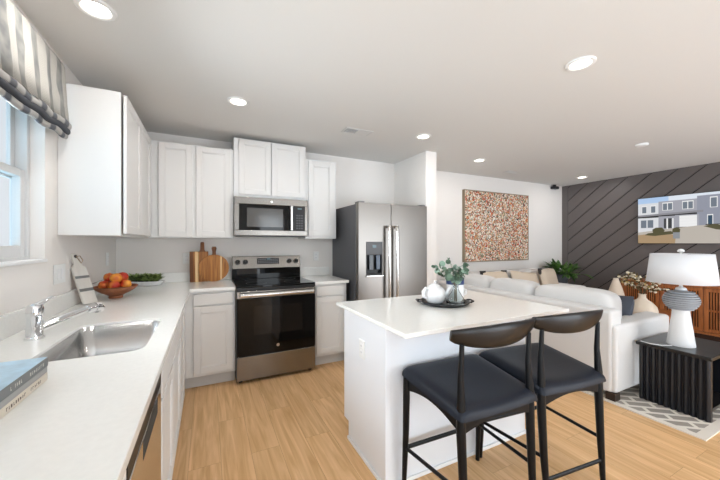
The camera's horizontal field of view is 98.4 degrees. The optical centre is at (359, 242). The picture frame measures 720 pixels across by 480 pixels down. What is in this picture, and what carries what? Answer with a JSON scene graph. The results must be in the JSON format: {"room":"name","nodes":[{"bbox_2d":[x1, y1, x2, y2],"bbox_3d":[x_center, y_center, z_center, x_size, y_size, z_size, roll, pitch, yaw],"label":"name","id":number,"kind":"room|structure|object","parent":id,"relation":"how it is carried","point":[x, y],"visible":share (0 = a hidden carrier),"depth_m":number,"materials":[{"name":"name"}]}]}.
{"room":"kitchen","nodes":[
{"label":"kitchen","id":0,"kind":"room"},
{"bbox_2d":[0,0,115,315],"bbox_3d":[-1.012,0.104,0.081,0.140,2.450,6.700,0,0,-26],"label":"wall","id":1,"kind":"structure","parent":0,"point":[21,286],"depth_m":1.71,"materials":[{"name":"white paint"}]},
{"bbox_2d":[0,101,47,266],"bbox_3d":[-1.571,-0.382,1.252,0.137,0.978,0.955,0,0,-26],"label":"window","id":2,"kind":"structure","parent":1,"relation":"in","point":[16,168],"depth_m":1.62,"materials":[{"name":"white plastic"}]},
{"bbox_2d":[0,0,71,138],"bbox_3d":[-1.460,-0.813,1.254,0.086,0.466,1.246,0,0,-26],"label":"roman shade","id":3,"kind":"object","parent":1,"relation":"attached to","point":[28,65],"visible":1,"depth_m":1.43,"materials":[{"name":"fabric"}]},
{"bbox_2d":[53,264,64,284],"bbox_3d":[-1.802,0.189,1.865,0.008,0.114,0.156,0,0,-26],"label":"light switch","id":4,"kind":"object","parent":1,"relation":"attached to","point":[58,270],"visible":1,"depth_m":1.84,"materials":[{"name":"white plastic"}]},
{"bbox_2d":[58,83,150,237],"bbox_3d":[-1.938,-0.500,2.510,0.334,0.914,1.318,0,0,-26],"label":"upper cabinet","id":5,"kind":"object","parent":1,"relation":"attached to","point":[104,162],"visible":0.99,"depth_m":1.94,"materials":[{"name":"white wood"}]},
{"bbox_2d":[106,253,108,265],"bbox_3d":[-2.238,0.149,2.754,0.008,0.114,0.070,0,0,-26],"label":"wall outlet","id":6,"kind":"object","parent":1,"relation":"attached to","point":[107,254],"visible":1,"depth_m":2.74,"materials":[{"name":"white plastic"}]},
{"bbox_2d":[0,270,230,340],"bbox_3d":[-1.117,0.365,1.633,1.036,0.100,3.619,0,0,-26],"label":"backsplash","id":7,"kind":"structure","parent":1,"relation":"attached to","point":[11,323],"depth_m":1.78,"materials":[{"name":"white stone"}]},
{"bbox_2d":[116,132,393,279],"bbox_3d":[-1.037,0.104,3.767,3.340,2.450,0.140,0,0,-26],"label":"wall","id":8,"kind":"structure","parent":0,"point":[367,181],"depth_m":3.62,"materials":[{"name":"white paint"}]},
{"bbox_2d":[183,253,189,263],"bbox_3d":[-1.839,0.169,3.289,0.070,0.114,0.008,0,0,-26],"label":"wall outlet","id":9,"kind":"object","parent":8,"relation":"attached to","point":[186,256],"visible":0.86,"depth_m":3.29,"materials":[{"name":"white plastic"}]},
{"bbox_2d":[148,140,232,237],"bbox_3d":[-1.703,-0.500,3.180,0.734,0.914,0.324,0,0,-26],"label":"upper cabinet","id":10,"kind":"object","parent":8,"relation":"attached to","point":[192,185],"visible":0.99,"depth_m":3.02,"materials":[{"name":"white wood"}]},
{"bbox_2d":[231,137,305,199],"bbox_3d":[-1.026,-0.776,3.498,0.760,0.610,0.349,0,0,-26],"label":"upper cabinet","id":11,"kind":"object","parent":8,"relation":"attached to","point":[261,169],"visible":0.98,"depth_m":3.33,"materials":[{"name":"white wood"}]},
{"bbox_2d":[233,196,306,236],"bbox_3d":[-1.004,-0.266,3.453,0.758,0.405,0.448,0,0,-26],"label":"microwave","id":12,"kind":"object","parent":11,"relation":"attached to","point":[252,216],"visible":1,"depth_m":3.28,"materials":[{"name":"grey metal"}]},
{"bbox_2d":[300,267,328,275],"bbox_3d":[-0.576,0.365,3.903,0.393,0.100,0.019,0,0,-26],"label":"backsplash","id":13,"kind":"structure","parent":8,"relation":"attached to","point":[310,271],"depth_m":3.89,"materials":[{"name":"white stone"}]},
{"bbox_2d":[313,252,318,260],"bbox_3d":[-0.555,0.174,3.919,0.070,0.114,0.008,0,0,-26],"label":"wall outlet","id":14,"kind":"object","parent":8,"relation":"attached to","point":[315,254],"visible":1,"depth_m":3.92,"materials":[{"name":"white plastic"}]},
{"bbox_2d":[298,159,335,238],"bbox_3d":[-0.519,-0.500,3.761,0.378,0.914,0.324,0,0,-26],"label":"upper cabinet","id":15,"kind":"object","parent":8,"relation":"attached to","point":[320,175],"visible":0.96,"depth_m":3.62,"materials":[{"name":"white wood"}]},
{"bbox_2d":[15,0,719,186],"bbox_3d":[2.261,-1.171,1.742,7.700,0.100,6.800,0,0,-26],"label":"ceiling","id":16,"kind":"structure","parent":0,"point":[489,80],"depth_m":2.05,"materials":[{"name":"white paint"}]},
{"bbox_2d":[73,0,117,20],"bbox_3d":[-1.265,-1.117,1.488,0.164,0.009,0.164,0,0,-26],"label":"recessed light","id":17,"kind":"object","parent":16,"relation":"in","point":[97,9],"visible":1,"depth_m":1.49,"materials":[{"name":"white plastic"}]},
{"bbox_2d":[227,97,248,106],"bbox_3d":[-0.969,-1.117,2.469,0.164,0.009,0.164,0,0,-26],"label":"recessed light","id":18,"kind":"object","parent":16,"relation":"in","point":[237,101],"visible":1,"depth_m":2.46,"materials":[{"name":"white plastic"}]},
{"bbox_2d":[341,127,372,135],"bbox_3d":[-0.029,-1.118,3.142,0.300,0.006,0.150,0,0,-26],"label":"ceiling vent","id":19,"kind":"object","parent":16,"relation":"in","point":[349,130],"visible":1,"depth_m":3.13,"materials":[{"name":"white metal"}]},
{"bbox_2d":[416,134,430,138],"bbox_3d":[0.670,-1.117,3.284,0.164,0.009,0.164,0,0,-26],"label":"recessed light","id":20,"kind":"object","parent":16,"relation":"in","point":[420,136],"visible":1,"depth_m":3.28,"materials":[{"name":"white"}]},
{"bbox_2d":[473,159,485,161],"bbox_3d":[1.628,-1.117,4.238,0.164,0.009,0.164,0,0,-26],"label":"recessed light","id":21,"kind":"object","parent":16,"relation":"in","point":[475,160],"visible":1,"depth_m":4.24,"materials":[{"name":"white"}]},
{"bbox_2d":[550,185,558,189],"bbox_3d":[3.799,-1.079,6.055,0.150,0.085,0.090,0,0,-26],"label":"security camera","id":22,"kind":"object","parent":16,"relation":"attached to","point":[554,187],"visible":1,"depth_m":6.02,"materials":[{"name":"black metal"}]},
{"bbox_2d":[565,56,596,70],"bbox_3d":[1.382,-1.117,1.946,0.164,0.009,0.164,0,0,-26],"label":"recessed light","id":23,"kind":"object","parent":16,"relation":"in","point":[580,63],"visible":1,"depth_m":1.94,"materials":[{"name":"white plastic"}]},
{"bbox_2d":[635,143,648,146],"bbox_3d":[3.223,-1.110,3.551,0.120,0.022,0.120,0,0,-26],"label":"smoke detector","id":24,"kind":"object","parent":16,"relation":"attached to","point":[640,144],"visible":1,"depth_m":3.52,"materials":[{"name":"white plastic"}]},
{"bbox_2d":[394,151,435,285],"bbox_3d":[0.693,0.104,4.220,0.165,2.450,0.850,0,0,-26],"label":"wall partition","id":25,"kind":"structure","parent":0,"point":[414,176],"depth_m":3.87,"materials":[{"name":"white paint"}]},
{"bbox_2d":[172,360,719,479],"bbox_3d":[2.320,1.369,1.771,7.570,0.080,6.800,0,0,-26],"label":"floor","id":26,"kind":"structure","parent":0,"point":[292,425],"depth_m":2.07,"materials":[{"name":"brown wood"}]},
{"bbox_2d":[126,374,160,479],"bbox_3d":[-0.923,0.889,0.820,0.611,0.880,0.559,0,0,-26],"label":"dishwasher","id":27,"kind":"object","parent":26,"relation":"on","point":[144,463],"visible":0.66,"depth_m":0.96,"materials":[{"name":"grey metal"}]},
{"bbox_2d":[160,307,184,479],"bbox_3d":[-1.575,0.887,2.120,0.640,0.882,2.338,0,0,-26],"label":"base cabinet","id":28,"kind":"object","parent":26,"relation":"on","point":[172,385],"visible":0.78,"depth_m":1.57,"materials":[{"name":"white wood"}]},
{"bbox_2d":[0,270,235,479],"bbox_3d":[-1.117,0.380,1.633,1.036,0.130,3.619,0,0,-26],"label":"countertop","id":29,"kind":"structure","parent":28,"relation":"on","point":[85,421],"depth_m":0.87,"materials":[{"name":"white stone"}]},
{"bbox_2d":[0,372,47,419],"bbox_3d":[-1.001,0.403,0.774,0.248,0.024,0.245,0,0,-26],"label":"book","id":30,"kind":"object","parent":29,"relation":"on","point":[12,404],"visible":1,"depth_m":0.81,"materials":[{"name":"beige paper"}]},
{"bbox_2d":[0,367,46,408],"bbox_3d":[-0.998,0.382,0.773,0.243,0.018,0.245,0,0,-26],"label":"book","id":31,"kind":"object","parent":30,"relation":"on","point":[27,384],"visible":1,"depth_m":0.81,"materials":[{"name":"grey paper"}]},
{"bbox_2d":[0,357,47,401],"bbox_3d":[-0.994,0.359,0.772,0.240,0.027,0.250,0,0,-26],"label":"book","id":32,"kind":"object","parent":31,"relation":"on","point":[13,374],"visible":1,"depth_m":0.83,"materials":[{"name":"blue paper"}]},
{"bbox_2d":[23,296,104,340],"bbox_3d":[-1.393,0.329,1.494,0.066,0.172,0.385,0,0,2],"label":"kitchen faucet","id":33,"kind":"object","parent":29,"relation":"on","point":[34,312],"visible":1,"depth_m":1.34,"materials":[{"name":"silver metal"}]},
{"bbox_2d":[70,253,97,304],"bbox_3d":[-1.845,0.241,2.072,0.130,0.338,0.093,0,0,-26],"label":"paddle board","id":34,"kind":"object","parent":29,"relation":"on","point":[80,274],"visible":0.98,"depth_m":2.06,"materials":[{"name":"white wood"}]},
{"bbox_2d":[38,321,159,361],"bbox_3d":[-1.116,0.528,1.380,0.341,0.204,0.566,0,0,-26],"label":"sink","id":35,"kind":"object","parent":29,"relation":"in","point":[124,337],"visible":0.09,"depth_m":1.59,"materials":[{"name":"grey metal"}]},
{"bbox_2d":[93,283,138,298],"bbox_3d":[-1.828,0.370,2.326,0.276,0.090,0.276,0,0,-26],"label":"fruit bowl","id":36,"kind":"object","parent":29,"relation":"on","point":[113,293],"visible":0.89,"depth_m":2.26,"materials":[{"name":"brown wood"}]},
{"bbox_2d":[98,280,108,287],"bbox_3d":[-1.875,0.315,2.277,0.075,0.077,0.077,0,0,-26],"label":"peach","id":37,"kind":"object","parent":36,"relation":"in","point":[103,284],"visible":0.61,"depth_m":2.25,"materials":[{"name":"brown food"}]},
{"bbox_2d":[107,281,119,287],"bbox_3d":[-1.797,0.316,2.267,0.076,0.074,0.074,0,0,30],"label":"peach","id":38,"kind":"object","parent":36,"relation":"in","point":[112,284],"visible":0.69,"depth_m":2.24,"materials":[{"name":"brown food"}]},
{"bbox_2d":[109,273,121,281],"bbox_3d":[-1.801,0.264,2.290,0.074,0.073,0.072,0,0,-45],"label":"peach","id":39,"kind":"object","parent":38,"relation":"on","point":[114,277],"visible":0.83,"depth_m":2.27,"materials":[{"name":"brown food"}]},
{"bbox_2d":[120,280,131,286],"bbox_3d":[-1.764,0.316,2.337,0.075,0.073,0.074,0,0,43],"label":"peach","id":40,"kind":"object","parent":36,"relation":"on","point":[124,283],"visible":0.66,"depth_m":2.31,"materials":[{"name":"brown food"}]},
{"label":"peach","id":41,"kind":"object","parent":36,"relation":"in","visible":0},
{"bbox_2d":[119,272,128,281],"bbox_3d":[-1.811,0.264,2.365,0.075,0.074,0.074,0,0,-8],"label":"peach","id":42,"kind":"object","parent":41,"relation":"on","point":[124,275],"visible":0.61,"depth_m":2.35,"materials":[{"name":"brown food"}]},
{"label":"peach","id":43,"kind":"object","parent":36,"relation":"in","visible":0},
{"bbox_2d":[103,273,111,281],"bbox_3d":[-1.873,0.263,2.320,0.073,0.074,0.072,0,0,33],"label":"peach","id":44,"kind":"object","parent":43,"relation":"on","point":[106,276],"visible":0.56,"depth_m":2.29,"materials":[{"name":"brown food"}]},
{"bbox_2d":[127,273,164,285],"bbox_3d":[-2.082,0.355,2.993,0.385,0.119,0.235,0,0,-13],"label":"dish","id":45,"kind":"object","parent":29,"relation":"on","point":[147,279],"visible":0.99,"depth_m":2.95,"materials":[{"name":"green plant"}]},
{"bbox_2d":[189,242,207,281],"bbox_3d":[-1.670,0.205,3.222,0.172,0.418,0.105,0,0,-26],"label":"cutting board","id":46,"kind":"object","parent":29,"relation":"on","point":[196,257],"visible":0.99,"depth_m":3.21,"materials":[{"name":"brown wood"}]},
{"bbox_2d":[199,247,228,281],"bbox_3d":[-1.534,0.229,3.262,0.290,0.371,0.090,0,0,-26],"label":"cutting board","id":47,"kind":"object","parent":29,"relation":"on","point":[213,267],"visible":1,"depth_m":3.26,"materials":[{"name":"brown wood"}]},
{"bbox_2d":[185,290,234,388],"bbox_3d":[-1.506,0.887,3.107,0.437,0.882,0.629,0,0,-26],"label":"base cabinet","id":48,"kind":"object","parent":26,"relation":"on","point":[209,316],"visible":0.94,"depth_m":2.84,"materials":[{"name":"white wood"}]},
{"bbox_2d":[232,255,314,382],"bbox_3d":[-0.933,0.743,3.310,0.758,1.172,0.711,0,0,-26],"label":"range","id":49,"kind":"object","parent":26,"relation":"on","point":[275,316],"visible":0.99,"depth_m":3.06,"materials":[{"name":"grey"}]},
{"bbox_2d":[257,258,278,263],"bbox_3d":[-1.056,0.212,3.566,0.240,0.067,0.024,0,0,-26],"label":"clock","id":50,"kind":"object","parent":49,"relation":"on","point":[259,260],"depth_m":3.55,"materials":[{"name":"black plastic"}]},
{"bbox_2d":[232,277,314,291],"bbox_3d":[-0.929,0.434,3.301,0.758,0.046,0.590,0,0,-26],"label":"cooktop","id":51,"kind":"object","parent":49,"relation":"in","point":[245,284],"depth_m":3.13,"materials":[{"name":"black glass"}]},
{"bbox_2d":[237,293,314,356],"bbox_3d":[-0.807,0.798,3.052,0.754,0.538,0.036,0,0,-26],"label":"door","id":52,"kind":"structure","parent":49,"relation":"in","point":[279,324],"depth_m":3.02,"materials":[{"name":"black glass"}]},
{"bbox_2d":[315,283,345,364],"bbox_3d":[-0.450,0.887,3.625,0.375,0.882,0.629,0,0,-26],"label":"base cabinet","id":53,"kind":"object","parent":26,"relation":"on","point":[329,317],"visible":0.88,"depth_m":3.35,"materials":[{"name":"white wood"}]},
{"bbox_2d":[300,267,348,284],"bbox_3d":[-0.438,0.380,3.621,0.393,0.130,0.647,0,0,-26],"label":"countertop","id":54,"kind":"structure","parent":53,"relation":"on","point":[319,275],"depth_m":3.77,"materials":[{"name":"white stone"}]},
{"bbox_2d":[332,201,426,300],"bbox_3d":[0.239,0.443,3.810,0.910,1.772,0.846,0,0,-26],"label":"refrigerator","id":55,"kind":"object","parent":26,"relation":"on","point":[380,248],"visible":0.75,"depth_m":3.48,"materials":[{"name":"grey metal"}]},
{"bbox_2d":[344,309,525,479],"bbox_3d":[0.519,0.883,2.175,1.152,0.891,0.595,0,0,-26],"label":"kitchen island","id":56,"kind":"object","parent":26,"relation":"on","point":[373,386],"visible":0.43,"depth_m":1.80,"materials":[{"name":"white wood"}]},
{"bbox_2d":[359,339,364,359],"bbox_3d":[0.011,0.661,1.919,0.008,0.114,0.070,0,0,-26],"label":"wall outlet","id":57,"kind":"object","parent":56,"relation":"attached to","point":[361,342],"visible":1,"depth_m":1.91,"materials":[{"name":"white plastic"}]},
{"bbox_2d":[336,290,568,338],"bbox_3d":[0.573,0.426,2.047,1.233,0.022,0.835,0,0,-26],"label":"island countertop","id":58,"kind":"structure","parent":56,"relation":"on","point":[405,317],"depth_m":1.84,"materials":[{"name":"white stone"}]},
{"bbox_2d":[416,298,473,307],"bbox_3d":[0.569,0.400,2.093,0.327,0.030,0.327,0,0,-45],"label":"serving tray","id":59,"kind":"object","parent":58,"relation":"on","point":[444,304],"visible":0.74,"depth_m":2.03,"materials":[{"name":"black metal"}]},
{"bbox_2d":[422,281,451,303],"bbox_3d":[0.494,0.332,2.085,0.198,0.148,0.150,0,0,-26],"label":"teapot","id":60,"kind":"object","parent":59,"relation":"on","point":[434,293],"visible":1,"depth_m":2.04,"materials":[{"name":"white ceramic"}]},
{"bbox_2d":[446,284,464,304],"bbox_3d":[0.627,0.342,2.038,0.120,0.128,0.120,0,0,-26],"label":"glass bud vase","id":61,"kind":"object","parent":59,"relation":"on","point":[455,297],"visible":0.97,"depth_m":2.00,"materials":[{"name":"clear glass"}]},
{"bbox_2d":[431,258,468,284],"bbox_3d":[0.593,0.243,2.033,0.245,0.286,0.217,0,0,6],"label":"eucalyptus sprig","id":62,"kind":"object","parent":61,"relation":"in","point":[458,276],"visible":0.98,"depth_m":2.03,"materials":[{"name":"green plant"}]},
{"bbox_2d":[402,318,536,479],"bbox_3d":[0.560,0.847,1.607,0.557,0.965,0.470,0,0,-24],"label":"counter stool","id":63,"kind":"object","parent":26,"relation":"on","point":[469,390],"visible":1,"depth_m":1.50,"materials":[{"name":"black leather"}]},
{"bbox_2d":[479,309,605,479],"bbox_3d":[1.062,0.847,1.830,0.557,0.965,0.470,0,0,-20],"label":"counter stool","id":64,"kind":"object","parent":26,"relation":"on","point":[556,374],"visible":0.92,"depth_m":1.69,"materials":[{"name":"black leather"}]},
{"bbox_2d":[436,268,668,401],"bbox_3d":[2.674,0.886,4.172,2.440,0.885,2.400,0,0,-26],"label":"sectional sofa","id":65,"kind":"object","parent":26,"relation":"on","point":[619,334],"visible":0.51,"depth_m":2.83,"materials":[{"name":"fabric"}]},
{"bbox_2d":[463,273,495,287],"bbox_3d":[1.588,0.639,4.285,0.270,0.390,0.636,0,0,-26],"label":"cushion","id":66,"kind":"object","parent":65,"relation":"on","point":[478,280],"depth_m":4.09,"materials":[{"name":"fabric"}]},
{"bbox_2d":[480,270,507,277],"bbox_3d":[2.006,0.639,4.580,0.494,0.438,0.199,0,0,-18],"label":"throw pillow","id":67,"kind":"object","parent":65,"relation":"on","point":[503,273],"visible":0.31,"depth_m":4.57,"materials":[{"name":"beige fabric"}]},
{"bbox_2d":[492,270,520,277],"bbox_3d":[2.381,0.654,5.047,0.615,0.400,0.240,0,0,-26],"label":"throw pillow","id":68,"kind":"object","parent":65,"relation":"on","point":[508,271],"depth_m":4.94,"materials":[{"name":"fabric"}]},
{"bbox_2d":[490,278,539,294],"bbox_3d":[1.860,0.639,3.731,0.270,0.390,0.591,0,0,-26],"label":"cushion","id":69,"kind":"object","parent":65,"relation":"on","point":[528,287],"depth_m":3.61,"materials":[{"name":"fabric"}]},
{"bbox_2d":[510,270,538,282],"bbox_3d":[2.599,0.654,4.870,0.595,0.437,0.218,0,0,-21],"label":"throw pillow","id":70,"kind":"object","parent":65,"relation":"on","point":[514,274],"visible":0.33,"depth_m":4.82,"materials":[{"name":"beige fabric"}]},
{"bbox_2d":[518,268,539,283],"bbox_3d":[2.933,0.654,5.318,0.605,0.400,0.240,0,0,-26],"label":"cushion","id":71,"kind":"object","parent":65,"relation":"on","point":[533,270],"depth_m":5.21,"materials":[{"name":"fabric"}]},
{"bbox_2d":[538,267,558,284],"bbox_3d":[3.119,0.639,5.126,0.510,0.438,0.199,0,0,-36],"label":"throw pillow","id":72,"kind":"object","parent":65,"relation":"on","point":[546,276],"visible":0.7,"depth_m":5.03,"materials":[{"name":"beige fabric"}]},
{"bbox_2d":[534,284,621,318],"bbox_3d":[2.156,0.639,3.127,0.270,0.390,0.746,0,0,-26],"label":"cushion","id":73,"kind":"object","parent":65,"relation":"on","point":[578,294],"depth_m":2.97,"materials":[{"name":"fabric"}]},
{"bbox_2d":[618,295,634,315],"bbox_3d":[2.558,0.689,3.113,0.175,0.351,0.380,0,0,1],"label":"throw pillow","id":74,"kind":"object","parent":65,"relation":"on","point":[628,302],"visible":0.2,"depth_m":2.96,"materials":[{"name":"grey fabric"}]},
{"bbox_2d":[556,273,567,283],"bbox_3d":[3.592,0.949,5.614,0.300,0.760,0.300,0,0,-26],"label":"planter","id":75,"kind":"object","parent":26,"relation":"on","point":[559,277],"visible":0.24,"depth_m":5.48,"materials":[{"name":"grey ceramic"}]},
{"bbox_2d":[542,258,594,281],"bbox_3d":[3.715,0.526,5.627,0.796,0.439,0.795,0,0,-13],"label":"leafy plant","id":76,"kind":"object","parent":75,"relation":"in","point":[564,270],"visible":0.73,"depth_m":5.55,"materials":[{"name":"green plant"}]},
{"bbox_2d":[581,384,719,440],"bbox_3d":[3.216,1.324,3.589,2.960,0.010,1.925,0,0,-26],"label":"area rug","id":77,"kind":"object","parent":26,"relation":"on","point":[629,400],"visible":0.23,"depth_m":2.36,"materials":[{"name":"beige carpet"}]},
{"bbox_2d":[658,309,671,322],"bbox_3d":[3.658,1.131,4.287,1.150,0.375,0.900,0,0,-26],"label":"coffee table","id":78,"kind":"object","parent":77,"relation":"on","point":[667,312],"visible":0.02,"depth_m":4.17,"materials":[{"name":"brown wood"}]},
{"bbox_2d":[608,278,624,295],"bbox_3d":[3.951,0.748,4.793,0.224,0.390,0.224,0,0,-26],"label":"bottle vase","id":79,"kind":"object","parent":78,"relation":"on","point":[615,286],"visible":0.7,"depth_m":4.74,"materials":[{"name":"beige ceramic"}]},
{"bbox_2d":[633,293,658,313],"bbox_3d":[3.544,0.795,3.897,0.300,0.296,0.300,0,0,-26],"label":"vase","id":80,"kind":"object","parent":78,"relation":"on","point":[641,304],"visible":0.73,"depth_m":3.82,"materials":[{"name":"beige ceramic"}]},
{"bbox_2d":[617,271,669,293],"bbox_3d":[3.551,0.531,3.928,0.512,0.336,0.419,0,0,43],"label":"dried flowers","id":81,"kind":"object","parent":80,"relation":"in","point":[634,276],"visible":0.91,"depth_m":3.89,"materials":[{"name":"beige plant"}]},
{"bbox_2d":[636,332,719,422],"bbox_3d":[2.714,1.078,2.579,0.594,0.480,0.447,0,0,-26],"label":"side table","id":82,"kind":"object","parent":77,"relation":"on","point":[686,381],"visible":0.92,"depth_m":2.44,"materials":[{"name":"black wood"}]},
{"bbox_2d":[642,249,719,347],"bbox_3d":[2.623,0.445,2.538,0.424,0.786,0.424,0,0,-26],"label":"table lamp","id":83,"kind":"object","parent":82,"relation":"on","point":[691,269],"visible":1,"depth_m":2.46,"materials":[{"name":"white ceramic"}]},
{"bbox_2d":[621,277,719,341],"bbox_3d":[4.782,0.954,4.251,0.435,0.750,1.865,0,0,-26],"label":"credenza","id":84,"kind":"object","parent":26,"relation":"on","point":[706,318],"visible":0.4,"depth_m":4.17,"materials":[{"name":"brown wood"}]},
{"bbox_2d":[436,170,561,279],"bbox_3d":[2.328,0.104,5.445,3.850,2.450,0.090,0,0,-26],"label":"wall","id":85,"kind":"structure","parent":0,"point":[545,203],"depth_m":5.42,"materials":[{"name":"white paint"}]},
{"bbox_2d":[462,189,528,261],"bbox_3d":[2.389,-0.269,5.395,1.575,1.185,0.051,0,0,-26],"label":"abstract painting","id":86,"kind":"object","parent":85,"relation":"attached to","point":[495,225],"visible":0.96,"depth_m":5.33,"materials":[{"name":"paint"}]},
{"bbox_2d":[562,162,719,289],"bbox_3d":[5.561,0.104,3.327,0.120,2.450,6.740,0,0,-26],"label":"wall","id":87,"kind":"structure","parent":0,"point":[600,218],"depth_m":5.41,"materials":[{"name":"grey paint"}]},
{"bbox_2d":[638,191,719,243],"bbox_3d":[4.874,-0.347,4.533,0.052,0.735,1.300,0,0,-26],"label":"television","id":88,"kind":"object","parent":87,"relation":"attached to","point":[693,218],"visible":1,"depth_m":4.64,"materials":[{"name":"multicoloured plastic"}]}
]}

